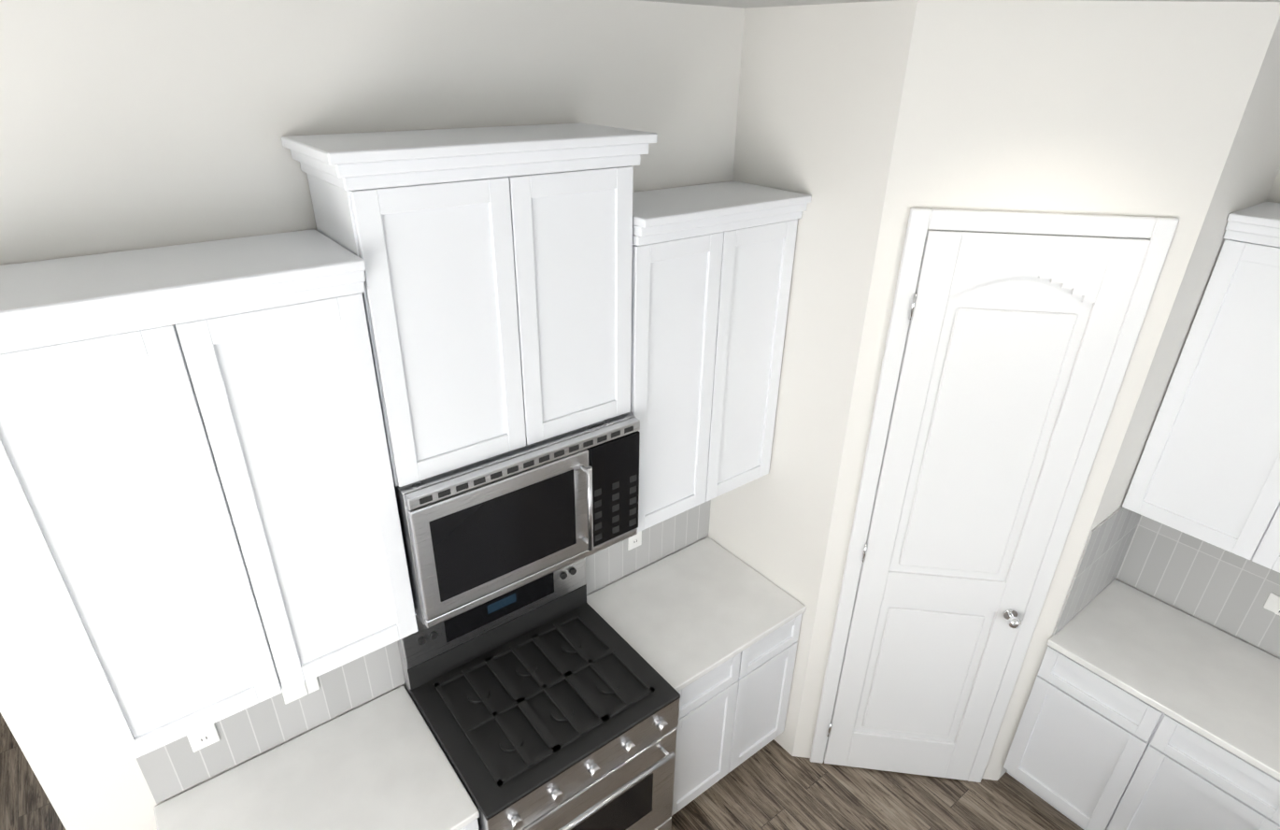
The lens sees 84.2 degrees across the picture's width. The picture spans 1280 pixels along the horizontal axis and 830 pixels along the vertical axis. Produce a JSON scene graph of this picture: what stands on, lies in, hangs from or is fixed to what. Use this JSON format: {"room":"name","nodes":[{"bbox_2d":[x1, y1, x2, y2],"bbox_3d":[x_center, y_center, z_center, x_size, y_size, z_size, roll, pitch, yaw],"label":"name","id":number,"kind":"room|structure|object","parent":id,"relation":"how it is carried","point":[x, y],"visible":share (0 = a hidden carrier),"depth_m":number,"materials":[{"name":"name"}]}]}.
{"room":"kitchen","nodes":[
{"label":"kitchen","id":0,"kind":"room"},
{"bbox_2d":[0,0,744,829],"bbox_3d":[-0.612,0.267,2.594,5.180,3.150,0.158,-19,33,-33],"label":"wall","id":1,"kind":"structure","parent":0,"point":[136,123],"depth_m":1.82,"materials":[{"name":"white paint"}]},
{"bbox_2d":[186,723,220,752],"bbox_3d":[-1.358,0.987,2.197,0.075,0.118,0.008,-19,33,-33],"label":"electrical outlet","id":2,"kind":"object","parent":1,"relation":"attached to","point":[203,737],"visible":0.56,"depth_m":2.20,"materials":[{"name":"white plastic"}]},
{"bbox_2d":[0,228,418,767],"bbox_3d":[-1.073,0.201,1.767,0.823,1.150,0.385,-19,33,-33],"label":"upper cabinet","id":3,"kind":"object","parent":1,"relation":"attached to","point":[200,526],"visible":1,"depth_m":1.61,"materials":[{"name":"white wood"}]},
{"bbox_2d":[281,677,319,704],"bbox_3d":[-1.129,0.910,2.357,0.110,0.075,0.009,-19,33,-33],"label":"light switch","id":4,"kind":"object","parent":1,"relation":"attached to","point":[300,690],"visible":0.6,"depth_m":2.36,"materials":[{"name":"white plastic"}]},
{"bbox_2d":[281,122,657,486],"bbox_3d":[-0.424,-0.345,2.049,0.886,0.870,0.385,-19,33,-33],"label":"upper cabinet","id":5,"kind":"object","parent":1,"relation":"attached to","point":[497,293],"visible":1,"depth_m":1.88,"materials":[{"name":"white wood"}]},
{"bbox_2d":[394,412,639,627],"bbox_3d":[-0.420,0.264,2.336,0.790,0.466,0.449,-19,33,-33],"label":"microwave","id":6,"kind":"object","parent":5,"relation":"attached to","point":[476,533],"visible":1,"depth_m":2.16,"materials":[{"name":"silver metal"}]},
{"bbox_2d":[627,530,641,550],"bbox_3d":[-0.022,0.539,3.129,0.075,0.118,0.008,-19,33,-33],"label":"electrical outlet","id":7,"kind":"object","parent":1,"relation":"attached to","point":[634,541],"visible":0.56,"depth_m":3.13,"materials":[{"name":"white plastic"}]},
{"bbox_2d":[629,180,811,532],"bbox_3d":[0.179,-0.219,2.641,0.736,1.150,0.385,-19,33,-33],"label":"upper cabinet","id":8,"kind":"object","parent":1,"relation":"attached to","point":[712,263],"visible":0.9,"depth_m":2.48,"materials":[{"name":"white wood"}]},
{"bbox_2d":[0,711,1083,829],"bbox_3d":[0.586,2.503,1.815,5.330,0.100,12.950,-19,33,-33],"label":"floor","id":9,"kind":"structure","parent":0,"point":[773,784],"depth_m":3.20,"materials":[{"name":"brown wood"}]},
{"bbox_2d":[153,685,479,829],"bbox_3d":[-1.009,1.621,2.396,0.795,0.900,0.620,-19,33,-33],"label":"base cabinet","id":10,"kind":"object","parent":9,"relation":"on","point":[382,762],"visible":0.96,"depth_m":2.26,"materials":[{"name":"white stone"}]},
{"bbox_2d":[398,556,680,829],"bbox_3d":[-0.349,1.276,2.720,0.780,1.245,0.716,-19,33,-33],"label":"range","id":11,"kind":"object","parent":9,"relation":"on","point":[550,701],"visible":0.94,"depth_m":2.57,"materials":[{"name":"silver metal"}]},
{"bbox_2d":[586,536,806,816],"bbox_3d":[0.224,1.208,3.256,0.743,0.900,0.620,-19,33,-33],"label":"base cabinet","id":12,"kind":"object","parent":9,"relation":"on","point":[707,629],"visible":0.81,"depth_m":3.02,"materials":[{"name":"white wood"}]},
{"bbox_2d":[1003,578,1279,829],"bbox_3d":[2.178,1.392,2.959,0.640,0.900,0.878,-19,33,-33],"label":"base cabinet","id":13,"kind":"object","parent":9,"relation":"on","point":[1143,710],"visible":1,"depth_m":2.78,"materials":[{"name":"white wood"}]},
{"bbox_2d":[639,0,1279,8],"bbox_3d":[0.636,-0.397,0.349,5.330,0.100,12.950,-19,33,-33],"label":"ceiling","id":14,"kind":"structure","parent":0,"point":[745,4],"depth_m":2.19,"materials":[{"name":"grey paint"}]},
{"bbox_2d":[707,0,1279,780],"bbox_3d":[1.266,0.065,3.058,1.290,3.150,1.358,-19,33,-33],"label":"wall","id":15,"kind":"structure","parent":0,"point":[866,125],"depth_m":2.25,"materials":[{"name":"white paint"}]},
{"bbox_2d":[810,207,1179,782],"bbox_3d":[1.216,0.547,2.733,0.784,2.582,0.097,4,27,6],"label":"pantry door","id":16,"kind":"structure","parent":15,"relation":"in","point":[1008,351],"depth_m":2.58,"materials":[{"name":"white wood"}]},
{"bbox_2d":[1115,167,1279,658],"bbox_3d":[4.018,1.180,0.948,0.158,3.150,8.500,-19,33,-33],"label":"wall","id":17,"kind":"structure","parent":0,"point":[1227,591],"depth_m":2.95,"materials":[{"name":"grey tile"}]},
{"bbox_2d":[1122,201,1279,572],"bbox_3d":[2.295,-0.030,2.340,0.385,1.150,0.851,-19,33,-33],"label":"upper cabinet","id":18,"kind":"object","parent":17,"relation":"attached to","point":[1208,469],"visible":0.98,"depth_m":2.46,"materials":[{"name":"white wood"}]},
{"bbox_2d":[1263,592,1279,615],"bbox_3d":[2.505,0.750,2.755,0.008,0.076,0.110,-19,33,-33],"label":"electrical outlet","id":19,"kind":"object","parent":17,"relation":"attached to","point":[1272,603],"visible":1,"depth_m":2.78,"materials":[{"name":"white plastic"}]}
]}

